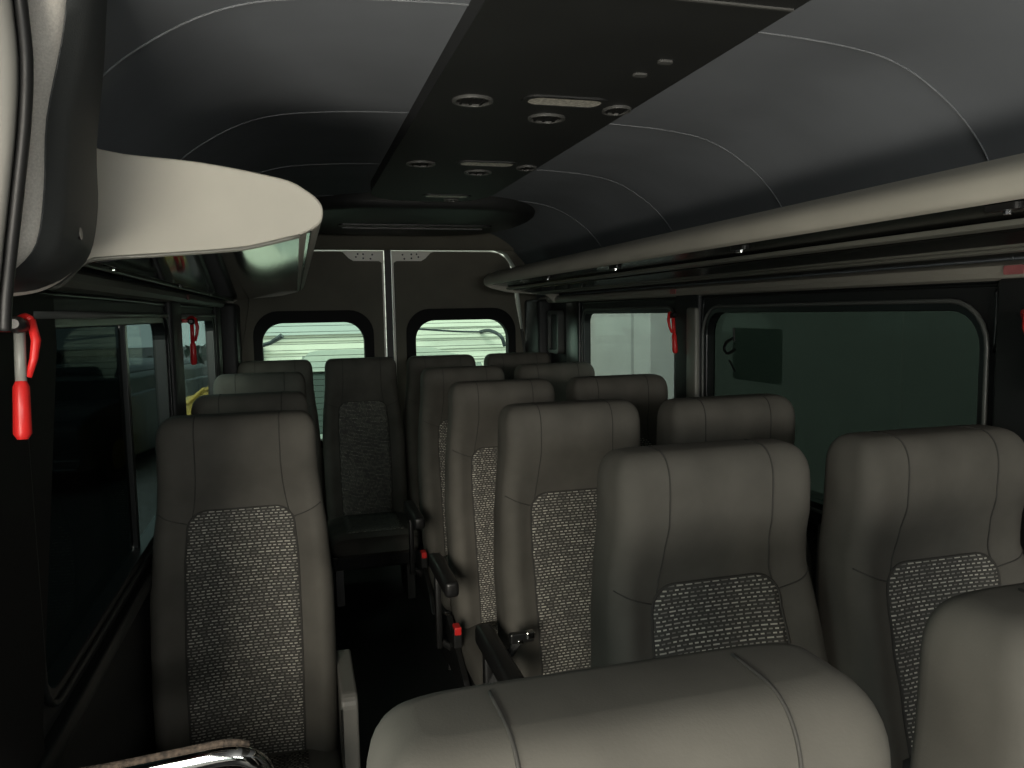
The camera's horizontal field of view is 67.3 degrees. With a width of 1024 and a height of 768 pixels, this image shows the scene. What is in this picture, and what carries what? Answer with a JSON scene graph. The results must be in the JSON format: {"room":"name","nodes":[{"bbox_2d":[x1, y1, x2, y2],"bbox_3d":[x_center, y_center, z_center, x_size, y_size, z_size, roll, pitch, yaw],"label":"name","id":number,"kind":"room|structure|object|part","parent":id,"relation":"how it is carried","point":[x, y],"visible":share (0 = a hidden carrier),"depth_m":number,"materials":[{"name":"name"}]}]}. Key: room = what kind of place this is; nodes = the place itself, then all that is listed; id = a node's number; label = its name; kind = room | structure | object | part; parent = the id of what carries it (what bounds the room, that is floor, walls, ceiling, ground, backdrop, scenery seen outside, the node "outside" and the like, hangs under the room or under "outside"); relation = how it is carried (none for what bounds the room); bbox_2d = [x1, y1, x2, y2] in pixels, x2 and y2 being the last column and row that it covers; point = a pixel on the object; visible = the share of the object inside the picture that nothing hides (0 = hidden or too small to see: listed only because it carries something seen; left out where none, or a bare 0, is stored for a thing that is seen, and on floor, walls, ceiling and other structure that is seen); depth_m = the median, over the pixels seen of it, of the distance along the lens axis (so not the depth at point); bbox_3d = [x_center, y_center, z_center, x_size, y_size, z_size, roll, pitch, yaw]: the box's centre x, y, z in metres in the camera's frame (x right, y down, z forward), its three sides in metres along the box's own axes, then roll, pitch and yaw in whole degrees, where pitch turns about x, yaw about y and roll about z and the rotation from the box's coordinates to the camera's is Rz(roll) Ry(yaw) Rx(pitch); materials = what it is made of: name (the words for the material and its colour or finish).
{"room":"vehicle interior","nodes":[
{"label":"vehicle interior","id":0,"kind":"room"},
{"bbox_2d":[43,289,211,767],"bbox_3d":[-0.747,0.444,1.299,0.032,1.700,6.220,-2,6,-15],"label":"wall","id":1,"kind":"structure","parent":0,"point":[117,724],"depth_m":1.56,"materials":[{"name":"black plastic"}]},
{"bbox_2d":[37,559,151,767],"bbox_3d":[-1.069,0.401,2.550,0.022,0.035,3.200,-2,6,-15],"label":"trim","id":2,"kind":"structure","parent":1,"relation":"attached to","point":[63,728],"depth_m":1.31,"materials":[{"name":"black plastic"}]},
{"bbox_2d":[28,311,173,707],"bbox_3d":[-0.854,0.141,1.675,0.048,0.590,1.281,-2,6,-15],"label":"window","id":3,"kind":"structure","parent":1,"relation":"in","point":[114,388],"depth_m":1.54,"materials":[{"name":"black glass"}]},
{"bbox_3d":[-0.810,0.161,1.451,0.004,0.542,0.777,-2,6,-15],"label":"glass pane","id":4,"kind":"part","parent":3,"relation":"part of","materials":[{"name":"glass"}]},
{"bbox_3d":[-0.912,0.127,1.832,0.016,0.538,0.025,-2,6,-15],"label":"sliding rail","id":5,"kind":"part","parent":3,"relation":"part of","materials":[{"name":"black metal"}]},
{"bbox_3d":[-0.979,0.108,2.052,0.004,0.542,0.446,-2,6,-15],"label":"glass pane","id":6,"kind":"part","parent":3,"relation":"part of","materials":[{"name":"clear glass"}]},
{"bbox_2d":[36,291,165,312],"bbox_3d":[-0.849,-0.111,1.645,0.008,0.149,1.402,-2,6,-15],"label":"trim","id":7,"kind":"structure","parent":1,"relation":"attached to","point":[55,294],"depth_m":1.50,"materials":[{"name":"black plastic"}]},
{"bbox_2d":[53,271,226,307],"bbox_3d":[-1.106,-0.291,2.598,0.034,0.041,2.970,-2,6,-15],"label":"trim","id":8,"kind":"structure","parent":1,"relation":"attached to","point":[81,282],"depth_m":1.65,"materials":[{"name":"grey plastic"}]},
{"bbox_2d":[164,301,186,415],"bbox_3d":[-1.038,0.189,2.407,0.024,0.912,0.195,-2,6,-15],"label":"trim","id":9,"kind":"structure","parent":1,"relation":"attached to","point":[173,308],"depth_m":2.33,"materials":[{"name":"black plastic"}]},
{"bbox_2d":[47,148,322,302],"bbox_3d":[-0.922,-0.405,2.655,0.424,0.254,3.061,-2,6,-15],"label":"luggage rack","id":10,"kind":"object","parent":1,"relation":"attached to","point":[227,234],"visible":0.85,"depth_m":1.21,"materials":[{"name":"grey plastic"}]},
{"bbox_3d":[-0.891,-0.351,2.675,0.320,0.060,3.028,-2,6,-15],"label":"under panel","id":11,"kind":"part","parent":10,"relation":"part of","materials":[{"name":"black"}]},
{"bbox_3d":[-1.333,-0.538,4.117,0.424,0.248,0.012,-2,6,-15],"label":"plate","id":12,"kind":"part","parent":10,"relation":"part of","materials":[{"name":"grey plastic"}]},
{"bbox_2d":[181,316,198,364],"bbox_3d":[-1.057,-0.143,2.522,0.076,0.160,0.041,2,6,33],"label":"hammer","id":13,"kind":"object","parent":1,"relation":"attached to","point":[191,320],"visible":0.94,"depth_m":2.51,"materials":[{"name":"red plastic"}]},
{"bbox_3d":[-1.041,-0.099,2.513,0.021,0.073,0.021,-2,6,-15],"label":"handle","id":14,"kind":"part","parent":13,"relation":"part of","materials":[{"name":"red plastic"}]},
{"bbox_2d":[181,305,212,313],"bbox_3d":[-1.234,-0.232,3.017,0.008,0.149,1.239,-2,6,-15],"label":"trim","id":15,"kind":"structure","parent":1,"relation":"attached to","point":[187,306],"depth_m":3.00,"materials":[{"name":"black plastic"}]},
{"bbox_2d":[181,314,217,394],"bbox_3d":[-1.239,0.019,3.047,0.048,0.590,1.141,-2,6,-15],"label":"window","id":16,"kind":"structure","parent":1,"relation":"in","point":[209,320],"depth_m":3.55,"materials":[{"name":"black"}]},
{"bbox_2d":[212,307,222,375],"bbox_3d":[-1.399,0.155,3.707,0.024,1.052,0.160,-2,6,-15],"label":"trim","id":17,"kind":"structure","parent":1,"relation":"attached to","point":[216,310],"depth_m":3.61,"materials":[{"name":"black plastic"}]},
{"bbox_2d":[220,303,241,373],"bbox_3d":[-1.464,0.313,4.078,0.090,1.470,0.280,-2,6,-15],"label":"trim","id":18,"kind":"structure","parent":1,"relation":"attached to","point":[230,313],"depth_m":3.90,"materials":[{"name":"black plastic"}]},
{"bbox_2d":[196,195,616,294],"bbox_3d":[-0.381,-0.566,3.200,1.773,0.427,0.004,-2,6,-15],"label":"trim","id":19,"kind":"structure","parent":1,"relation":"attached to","point":[322,195],"depth_m":3.35,"materials":[{"name":"grey"}]},
{"bbox_2d":[169,163,689,289],"bbox_3d":[-0.201,-0.509,2.557,1.773,0.427,0.004,-2,6,-15],"label":"trim","id":20,"kind":"structure","parent":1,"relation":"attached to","point":[337,163],"depth_m":2.65,"materials":[{"name":"grey plastic"}]},
{"bbox_2d":[122,111,802,279],"bbox_3d":[-0.026,-0.454,1.933,1.773,0.427,0.004,-2,6,-15],"label":"trim","id":21,"kind":"structure","parent":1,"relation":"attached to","point":[182,158],"depth_m":1.83,"materials":[{"name":"grey plastic"}]},
{"bbox_2d":[103,0,1013,259],"bbox_3d":[0.155,-0.397,1.291,1.773,0.427,0.004,-2,6,-15],"label":"trim","id":22,"kind":"structure","parent":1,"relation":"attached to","point":[262,1],"depth_m":1.20,"materials":[{"name":"grey plastic"}]},
{"bbox_2d":[233,251,536,345],"bbox_3d":[-0.702,0.034,4.451,1.900,1.930,0.088,-2,6,-15],"label":"wall","id":23,"kind":"structure","parent":0,"point":[514,260],"depth_m":4.55,"materials":[{"name":"grey plastic"}]},
{"bbox_2d":[242,250,393,554],"bbox_3d":[-1.092,0.126,4.315,0.868,1.745,0.074,-2,6,-15],"label":"door","id":24,"kind":"structure","parent":23,"relation":"in","point":[340,286],"depth_m":4.27,"materials":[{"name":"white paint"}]},
{"bbox_3d":[-0.835,-0.713,4.298,0.204,0.045,0.008,-2,6,-15],"label":"latch plate","id":25,"kind":"part","parent":24,"relation":"part of","materials":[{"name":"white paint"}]},
{"bbox_2d":[314,233,514,250],"bbox_3d":[-0.691,-0.834,4.277,1.800,0.170,0.120,-2,6,-15],"label":"trim","id":26,"kind":"structure","parent":23,"relation":"attached to","point":[325,241],"depth_m":4.32,"materials":[{"name":"grey plastic"}]},
{"bbox_2d":[391,251,525,500],"bbox_3d":[-0.272,0.090,4.542,0.828,1.727,0.074,-2,6,-15],"label":"door","id":27,"kind":"structure","parent":23,"relation":"in","point":[427,286],"depth_m":4.42,"materials":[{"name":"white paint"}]},
{"bbox_3d":[-0.569,-0.725,4.371,0.204,0.045,0.008,-2,6,-15],"label":"latch plate","id":28,"kind":"part","parent":27,"relation":"part of","materials":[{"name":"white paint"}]},
{"bbox_2d":[331,561,458,767],"bbox_3d":[0.136,1.283,1.621,1.900,0.060,6.220,-2,6,-15],"label":"floor","id":29,"kind":"structure","parent":0,"point":[390,637],"depth_m":3.28,"materials":[{"name":"black plastic"}]},
{"bbox_2d":[0,0,106,767],"bbox_3d":[-0.573,0.369,0.996,0.276,1.900,0.544,-2,6,-15],"label":"pillar","id":30,"kind":"structure","parent":29,"relation":"on","point":[52,52],"depth_m":0.92,"materials":[{"name":"grey plastic"}]},
{"bbox_2d":[0,313,40,439],"bbox_3d":[-0.623,-0.011,0.970,0.081,0.157,0.043,3,7,37],"label":"hammer","id":31,"kind":"object","parent":30,"relation":"attached to","point":[23,324],"visible":0.94,"depth_m":0.95,"materials":[{"name":"red plastic"}]},
{"bbox_3d":[-0.606,0.032,0.951,0.021,0.073,0.021,-2,-2,-15],"label":"handle","id":32,"kind":"part","parent":31,"relation":"part of","materials":[{"name":"red plastic"}]},
{"bbox_3d":[-0.537,-0.340,0.869,0.162,0.466,0.306,-5,7,-39],"label":"panel","id":33,"kind":"part","parent":30,"relation":"part of","materials":[{"name":"grey plastic"}]},
{"bbox_2d":[77,738,274,767],"bbox_3d":[-0.482,0.908,1.102,0.313,0.804,0.049,-2,6,-15],"label":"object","id":34,"kind":"structure","parent":29,"relation":"on","point":[224,752],"depth_m":1.07,"materials":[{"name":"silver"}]},
{"bbox_3d":[-0.487,0.623,1.075,0.313,0.223,0.049,-2,6,-15],"label":"grab rail","id":35,"kind":"part","parent":34,"relation":"part of","materials":[{"name":"silver metal"}]},
{"bbox_2d":[191,391,308,414],"bbox_3d":[-0.802,0.631,2.401,0.428,1.162,0.682,-2,6,-15],"label":"seat","id":36,"kind":"object","parent":29,"relation":"on","point":[283,400],"visible":0.17,"depth_m":2.55,"materials":[{"name":"grey leather"}]},
{"bbox_2d":[150,410,360,767],"bbox_3d":[-0.586,0.672,1.725,0.464,1.162,0.682,-2,6,-15],"label":"seat","id":37,"kind":"object","parent":29,"relation":"on","point":[243,630],"visible":0.99,"depth_m":1.86,"materials":[{"name":"grey leather"}]},
{"bbox_2d":[265,747,341,767],"bbox_3d":[-0.583,0.953,1.690,0.428,0.139,0.565,-2,6,-15],"label":"seat cushion","id":38,"kind":"object","parent":37,"relation":"on","point":[281,757],"depth_m":1.83,"materials":[{"name":"grey fabric"}]},
{"bbox_3d":[-0.404,0.877,1.900,0.038,0.355,0.285,-2,6,-15],"label":"panel","id":39,"kind":"part","parent":37,"relation":"part of","materials":[{"name":"grey plastic"}]},
{"bbox_2d":[213,372,306,397],"bbox_3d":[-0.994,0.553,3.081,0.428,1.162,0.682,-2,6,-15],"label":"seat","id":40,"kind":"object","parent":29,"relation":"on","point":[271,381],"visible":0.13,"depth_m":3.23,"materials":[{"name":"grey leather"}]},
{"bbox_2d":[237,359,322,496],"bbox_3d":[-1.149,0.477,3.791,0.428,1.162,0.682,-2,6,-15],"label":"seat","id":41,"kind":"object","parent":29,"relation":"on","point":[303,366],"visible":0.2,"depth_m":3.97,"materials":[{"name":"grey leather"}]},
{"bbox_2d":[322,357,420,606],"bbox_3d":[-0.729,0.459,3.908,0.428,1.162,0.682,-2,6,-15],"label":"seat","id":42,"kind":"object","parent":29,"relation":"on","point":[364,456],"visible":0.98,"depth_m":4.03,"materials":[{"name":"grey leather"}]},
{"bbox_3d":[-0.869,0.957,3.854,0.036,0.185,0.380,-2,6,-15],"label":"leg","id":43,"kind":"part","parent":42,"relation":"part of","materials":[{"name":"black metal"}]},
{"bbox_3d":[-0.787,0.283,4.088,0.428,0.840,0.252,-2,6,-15],"label":"backrest","id":44,"kind":"part","parent":42,"relation":"part of","materials":[{"name":"grey fabric"}]},
{"bbox_2d":[327,512,420,557],"bbox_3d":[-0.709,0.739,3.877,0.428,0.139,0.565,-2,6,-15],"label":"seat cushion","id":45,"kind":"object","parent":42,"relation":"on","point":[350,534],"depth_m":3.65,"materials":[{"name":"grey fabric"}]},
{"bbox_3d":[-0.719,0.825,3.926,0.410,0.070,0.520,-2,6,-15],"label":"frame","id":46,"kind":"part","parent":42,"relation":"part of","materials":[{"name":"black metal"}]},
{"bbox_3d":[-0.542,0.943,3.945,0.036,0.185,0.380,-2,6,-15],"label":"leg","id":47,"kind":"part","parent":42,"relation":"part of","materials":[{"name":"black metal"}]},
{"bbox_2d":[404,354,475,549],"bbox_3d":[-0.310,0.441,4.024,0.428,1.162,0.682,-2,6,-15],"label":"seat","id":48,"kind":"object","parent":29,"relation":"on","point":[415,365],"visible":0.3,"depth_m":4.13,"materials":[{"name":"grey leather"}]},
{"bbox_2d":[419,529,422,543],"bbox_3d":[-0.290,0.721,3.993,0.428,0.139,0.565,-2,6,-15],"label":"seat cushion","id":49,"kind":"object","parent":48,"relation":"on","point":[421,540],"depth_m":3.77,"materials":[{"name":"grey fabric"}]},
{"bbox_2d":[404,365,504,669],"bbox_3d":[-0.184,0.523,3.253,0.510,1.162,0.682,-2,6,-15],"label":"seat","id":50,"kind":"object","parent":29,"relation":"on","point":[435,382],"visible":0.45,"depth_m":3.36,"materials":[{"name":"grey leather"}]},
{"bbox_3d":[-0.369,0.696,3.205,0.114,0.369,0.310,-2,6,-15],"label":"armrest","id":51,"kind":"part","parent":50,"relation":"part of","materials":[{"name":"black plastic"}]},
{"bbox_3d":[-0.369,0.821,3.274,0.020,0.169,0.417,-2,6,-15],"label":"panel","id":52,"kind":"part","parent":50,"relation":"part of","materials":[{"name":"black plastic"}]},
{"bbox_2d":[427,556,451,610],"bbox_3d":[-0.124,0.801,3.234,0.428,0.139,0.565,-2,6,-15],"label":"seat cushion","id":53,"kind":"object","parent":50,"relation":"on","point":[446,602],"depth_m":3.13,"materials":[{"name":"grey fabric"}]},
{"bbox_3d":[-0.284,1.019,3.211,0.036,0.185,0.380,-2,6,-15],"label":"leg","id":54,"kind":"part","parent":50,"relation":"part of","materials":[{"name":"black metal"}]},
{"bbox_3d":[-0.134,0.886,3.283,0.410,0.070,0.520,-2,6,-15],"label":"frame","id":55,"kind":"part","parent":50,"relation":"part of","materials":[{"name":"black metal"}]},
{"bbox_3d":[-0.202,0.345,3.444,0.428,0.840,0.252,-2,6,-15],"label":"backrest","id":56,"kind":"part","parent":50,"relation":"part of","materials":[{"name":"grey fabric"}]},
{"bbox_2d":[429,378,554,687],"bbox_3d":[0.002,0.588,2.519,0.510,1.162,0.682,-2,6,-15],"label":"seat","id":57,"kind":"object","parent":29,"relation":"on","point":[474,407],"visible":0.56,"depth_m":2.63,"materials":[{"name":"grey leather"}]},
{"bbox_3d":[-0.183,0.762,2.471,0.114,0.369,0.310,-2,6,-15],"label":"armrest","id":58,"kind":"part","parent":57,"relation":"part of","materials":[{"name":"black plastic"}]},
{"bbox_3d":[-0.183,0.887,2.540,0.020,0.169,0.417,-2,6,-15],"label":"panel","id":59,"kind":"part","parent":57,"relation":"part of","materials":[{"name":"black plastic"}]},
{"bbox_3d":[0.052,0.952,2.548,0.410,0.070,0.520,-2,6,-15],"label":"frame","id":60,"kind":"part","parent":57,"relation":"part of","materials":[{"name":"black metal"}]},
{"bbox_2d":[461,621,496,684],"bbox_3d":[0.062,0.866,2.499,0.428,0.139,0.565,-2,6,-15],"label":"seat cushion","id":61,"kind":"object","parent":57,"relation":"on","point":[471,655],"depth_m":2.44,"materials":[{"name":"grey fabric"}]},
{"bbox_2d":[484,352,550,379],"bbox_3d":[0.108,0.423,4.140,0.428,1.162,0.682,-2,6,-15],"label":"seat","id":62,"kind":"object","parent":29,"relation":"on","point":[507,362],"visible":0.12,"depth_m":4.27,"materials":[{"name":"grey leather"}]},
{"bbox_2d":[514,362,594,400],"bbox_3d":[0.277,0.502,3.391,0.428,1.162,0.682,-2,6,-15],"label":"seat","id":63,"kind":"object","parent":29,"relation":"on","point":[558,375],"visible":0.12,"depth_m":3.54,"materials":[{"name":"grey leather"}]},
{"bbox_2d":[475,399,639,683],"bbox_3d":[0.191,0.648,1.837,0.510,1.162,0.682,-2,6,-15],"label":"seat","id":64,"kind":"object","parent":29,"relation":"on","point":[550,455],"visible":0.53,"depth_m":1.98,"materials":[{"name":"grey leather"}]},
{"bbox_3d":[0.006,0.805,1.788,0.114,0.404,0.310,-2,6,-15],"label":"armrest","id":65,"kind":"part","parent":64,"relation":"part of","materials":[{"name":"black plastic"}]},
{"bbox_3d":[0.042,0.589,1.809,0.020,0.018,0.020,-2,6,-15],"label":"tongue plate","id":66,"kind":"part","parent":64,"relation":"part of","materials":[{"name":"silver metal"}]},
{"bbox_2d":[566,374,667,445],"bbox_3d":[0.467,0.568,2.648,0.428,1.162,0.682,-2,6,-15],"label":"seat","id":67,"kind":"object","parent":29,"relation":"on","point":[646,392],"visible":0.2,"depth_m":2.81,"materials":[{"name":"grey leather"}]},
{"bbox_2d":[366,643,890,767],"bbox_3d":[0.164,0.817,0.359,0.428,1.162,0.682,-2,6,-15],"label":"seat","id":68,"kind":"object","parent":29,"relation":"on","point":[765,705],"visible":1,"depth_m":0.53,"materials":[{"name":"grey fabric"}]},
{"bbox_2d":[590,438,827,667],"bbox_3d":[0.419,0.707,1.166,0.428,1.162,0.682,-2,6,-15],"label":"seat","id":69,"kind":"object","parent":29,"relation":"on","point":[699,546],"visible":0.75,"depth_m":1.32,"materials":[{"name":"grey leather"}]},
{"bbox_2d":[656,394,815,598],"bbox_3d":[0.665,0.633,1.906,0.428,1.162,0.682,-2,6,-15],"label":"seat","id":70,"kind":"object","parent":29,"relation":"on","point":[746,416],"visible":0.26,"depth_m":2.05,"materials":[{"name":"grey leather"}]},
{"bbox_2d":[816,424,1023,767],"bbox_3d":[0.851,0.685,1.234,0.428,1.162,0.682,-2,6,-15],"label":"seat","id":71,"kind":"object","parent":29,"relation":"on","point":[913,520],"visible":0.77,"depth_m":1.38,"materials":[{"name":"grey leather"}]},
{"bbox_2d":[902,583,1023,767],"bbox_3d":[0.652,0.788,0.525,0.428,1.162,0.682,-2,6,-15],"label":"seat","id":72,"kind":"object","parent":29,"relation":"on","point":[970,700],"visible":1,"depth_m":0.67,"materials":[{"name":"grey leather"}]},
{"bbox_2d":[79,0,1023,300],"bbox_3d":[0.106,-0.427,1.462,1.852,0.455,6.220,-2,6,-15],"label":"ceiling","id":73,"kind":"structure","parent":0,"point":[813,120],"depth_m":1.58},
{"bbox_2d":[317,193,534,235],"bbox_3d":[-0.481,-0.798,3.672,1.120,0.096,1.160,-2,6,-15],"label":"air conditioner","id":74,"kind":"object","parent":73,"relation":"attached to","point":[355,213],"visible":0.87,"depth_m":3.38,"materials":[{"name":"plastic"}]},
{"bbox_2d":[338,224,491,229],"bbox_3d":[-0.466,-0.765,3.738,0.740,0.018,0.112,-2,6,-15],"label":"outlet","id":75,"kind":"object","parent":74,"relation":"attached to","point":[344,226],"depth_m":3.73,"materials":[{"name":"black plastic"}]},
{"bbox_2d":[371,0,809,201],"bbox_3d":[0.150,-0.597,1.298,0.466,0.058,3.710,-2,6,-15],"label":"ceiling panel","id":76,"kind":"object","parent":73,"relation":"attached to","point":[515,85],"visible":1,"depth_m":1.48,"materials":[{"name":"plastic"}]},
{"bbox_3d":[-0.251,-0.720,2.941,0.190,0.008,0.076,-2,6,-15],"label":"lamp frame","id":77,"kind":"part","parent":76,"relation":"part of","materials":[{"name":"plastic"}]},
{"bbox_3d":[-0.076,-0.665,2.318,0.190,0.008,0.076,-2,6,-15],"label":"lamp frame","id":78,"kind":"part","parent":76,"relation":"part of","materials":[{"name":"plastic"}]},
{"bbox_3d":[0.113,-0.606,1.646,0.190,0.008,0.076,-2,6,-15],"label":"lamp frame","id":79,"kind":"part","parent":76,"relation":"part of","materials":[{"name":"plastic"}]},
{"bbox_2d":[632,73,646,77],"bbox_3d":[0.244,-0.591,1.467,0.028,0.008,0.016,-2,6,-15],"label":"switch","id":80,"kind":"object","parent":76,"relation":"attached to","point":[634,75],"depth_m":1.46,"materials":[{"name":"grey plastic"}]},
{"bbox_2d":[657,59,672,64],"bbox_3d":[0.277,-0.585,1.393,0.028,0.008,0.016,-2,6,-15],"label":"switch","id":81,"kind":"object","parent":76,"relation":"attached to","point":[659,61],"depth_m":1.39,"materials":[{"name":"grey plastic"}]},
{"bbox_2d":[552,281,998,593],"bbox_3d":[0.988,0.369,1.780,0.032,1.700,6.220,-2,6,-15],"label":"wall","id":82,"kind":"structure","parent":0,"point":[981,299],"depth_m":2.02,"materials":[{"name":"black plastic"}]},
{"bbox_2d":[525,299,552,362],"bbox_3d":[0.163,0.242,4.529,0.090,1.470,0.280,-2,6,-15],"label":"trim","id":83,"kind":"structure","parent":82,"relation":"attached to","point":[536,311],"depth_m":4.36,"materials":[{"name":"black plastic"}]},
{"bbox_2d":[547,310,564,353],"bbox_3d":[0.241,-0.287,4.246,0.038,0.235,0.185,-2,6,-15],"label":"vent panel","id":84,"kind":"object","parent":82,"relation":"attached to","point":[555,319],"visible":1,"depth_m":4.23,"materials":[{"name":"grey plastic"}]},
{"bbox_2d":[551,314,556,349],"bbox_3d":[0.249,-0.288,4.248,0.022,0.205,0.155,-2,6,-15],"label":"vent grille","id":85,"kind":"object","parent":84,"relation":"attached to","point":[553,316],"depth_m":4.26,"materials":[{"name":"black plastic"}]},
{"bbox_2d":[566,301,581,361],"bbox_3d":[0.327,0.095,4.025,0.024,1.052,0.190,-2,6,-15],"label":"trim","id":86,"kind":"structure","parent":82,"relation":"attached to","point":[573,309],"depth_m":3.96,"materials":[{"name":"black plastic"}]},
{"bbox_2d":[581,298,675,316],"bbox_3d":[0.496,-0.297,3.389,0.008,0.149,1.089,-2,6,-15],"label":"trim","id":87,"kind":"structure","parent":82,"relation":"attached to","point":[650,299],"depth_m":3.34,"materials":[{"name":"black plastic"}]},
{"bbox_2d":[667,311,677,352],"bbox_3d":[0.605,-0.194,2.877,0.043,0.156,0.082,1,6,21],"label":"hammer","id":88,"kind":"object","parent":82,"relation":"attached to","point":[672,316],"visible":0.95,"depth_m":2.85,"materials":[{"name":"red plastic"}]},
{"bbox_3d":[0.603,-0.151,2.852,0.021,0.073,0.021,-2,-2,-15],"label":"handle","id":89,"kind":"part","parent":88,"relation":"part of","materials":[{"name":"red plastic"}]},
{"bbox_2d":[670,289,675,293],"bbox_3d":[0.601,-0.344,2.870,0.003,0.018,0.044,-2,6,-15],"label":"sticker","id":90,"kind":"object","parent":82,"relation":"attached to","point":[672,291],"visible":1,"depth_m":2.87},
{"bbox_2d":[676,295,702,397],"bbox_3d":[0.654,0.118,2.850,0.024,0.912,0.175,-2,6,-15],"label":"trim","id":91,"kind":"structure","parent":82,"relation":"attached to","point":[683,302],"depth_m":2.84,"materials":[{"name":"black plastic"}]},
{"bbox_2d":[484,153,1023,301],"bbox_3d":[0.531,-0.415,2.453,0.424,0.248,3.550,-2,6,-15],"label":"luggage rack","id":92,"kind":"object","parent":82,"relation":"attached to","point":[974,212],"visible":1,"depth_m":1.61,"materials":[{"name":"grey plastic"}]},
{"bbox_3d":[0.054,-0.565,4.150,0.424,0.248,0.012,-2,6,-15],"label":"plate","id":93,"kind":"part","parent":92,"relation":"part of","materials":[{"name":"grey plastic"}]},
{"bbox_3d":[0.523,-0.353,2.452,0.085,0.023,3.538,-2,6,-15],"label":"under panel","id":94,"kind":"part","parent":92,"relation":"part of","materials":[{"name":"black plastic"}]},
{"bbox_2d":[539,259,1023,302],"bbox_3d":[0.605,-0.352,2.933,0.034,0.041,3.240,-2,6,-15],"label":"trim","id":95,"kind":"structure","parent":82,"relation":"attached to","point":[984,271],"depth_m":2.02,"materials":[{"name":"grey plastic"}]},
{"bbox_2d":[807,517,820,533],"bbox_3d":[0.618,0.328,3.017,0.022,0.035,3.200,-2,6,-15],"label":"trim","id":96,"kind":"structure","parent":82,"relation":"attached to","point":[812,526],"depth_m":2.16,"materials":[{"name":"black plastic"}]},
{"bbox_2d":[701,298,990,513],"bbox_3d":[0.854,0.063,2.189,0.044,0.589,1.181,-2,6,-15],"label":"window","id":97,"kind":"structure","parent":82,"relation":"in","point":[843,367],"depth_m":2.04,"materials":[{"name":"black glass"}]},
{"bbox_2d":[723,328,735,371],"bbox_3d":[0.771,-0.095,2.485,0.010,0.170,0.329,-2,6,-15],"label":"window sticker","id":98,"kind":"object","parent":97,"relation":"attached to","point":[733,338],"visible":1,"depth_m":2.59,"materials":[{"name":"black plastic"}]},
{"bbox_2d":[702,282,998,352],"bbox_3d":[0.843,-0.188,2.155,0.008,0.149,1.285,-2,6,-15],"label":"trim","id":99,"kind":"structure","parent":82,"relation":"attached to","point":[992,284],"depth_m":1.85,"materials":[{"name":"black plastic"}]},
{"bbox_2d":[992,278,1023,554],"bbox_3d":[1.040,0.518,1.511,0.028,1.452,0.250,-2,6,-15],"label":"wall panel","id":100,"kind":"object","parent":82,"relation":"attached to","point":[1008,403],"depth_m":1.53,"materials":[{"name":"black plastic"}]},
{"bbox_2d":[1003,264,1023,274],"bbox_3d":[0.984,-0.224,1.507,0.003,0.018,0.044,-2,6,-15],"label":"sticker","id":101,"kind":"object","parent":82,"relation":"attached to","point":[1009,269],"visible":1,"depth_m":1.51,"materials":[{"name":"red plastic"}]},
{"bbox_2d":[1020,309,1023,332],"bbox_3d":[0.995,-0.066,1.472,0.044,0.156,0.084,1,6,20],"label":"hammer","id":102,"kind":"object","parent":82,"relation":"attached to","point":[1022,310],"visible":1,"depth_m":1.46,"materials":[{"name":"red plastic"}]},
{"label":"outside","id":103,"kind":"structure","parent":0,"visible":0},
{"bbox_2d":[183,346,206,365],"bbox_3d":[-3.514,0.797,14.720,80.000,0.100,90.000,-2,6,-15],"label":"ground","id":104,"kind":"structure","parent":103,"point":[184,347],"depth_m":44.56,"materials":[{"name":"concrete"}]},
{"bbox_2d":[184,344,206,364],"bbox_3d":[-11.829,0.253,13.315,13.478,1.821,1.584,-2,6,-15],"label":"hedge","id":105,"kind":"object","parent":104,"relation":"on","point":[201,357],"visible":0.02,"depth_m":14.47,"materials":[{"name":"green plant"}]},
{"bbox_2d":[184,358,207,396],"bbox_3d":[-5.950,0.417,11.074,1.880,1.420,4.647,-1,5,-1],"label":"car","id":106,"kind":"object","parent":104,"relation":"on","point":[196,376],"visible":0.02,"depth_m":12.38,"materials":[{"name":"grey paint"}]},
{"bbox_2d":[186,386,208,414],"bbox_3d":[-4.137,0.554,10.550,1.048,1.180,1.225,-2,6,-15],"label":"container","id":107,"kind":"object","parent":104,"relation":"on","point":[190,399],"visible":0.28,"depth_m":9.91,"materials":[{"name":"yellow paint"}]},
{"bbox_2d":[263,250,515,365],"bbox_3d":[2.080,-2.375,14.838,13.900,6.000,0.850,-2,6,-15],"label":"building","id":108,"kind":"structure","parent":104,"relation":"on","point":[304,334],"depth_m":13.73,"materials":[{"name":"white"}]},
{"bbox_3d":[-0.368,-0.851,14.099,0.606,0.330,0.130,3,7,37],"label":"lamp arm","id":109,"kind":"part","parent":108,"relation":"part of","materials":[{"name":"grey paint"}]},
{"bbox_2d":[302,347,481,438],"bbox_3d":[-1.280,0.515,7.962,2.120,1.640,4.756,-2,5,-13],"label":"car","id":110,"kind":"object","parent":104,"relation":"on","point":[311,357],"visible":0.05,"depth_m":7.56,"materials":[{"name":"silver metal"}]},
{"bbox_2d":[581,306,675,398],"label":"window","id":111,"kind":"structure","parent":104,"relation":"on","point":[624,343],"depth_m":13.03,"materials":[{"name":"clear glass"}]}
]}

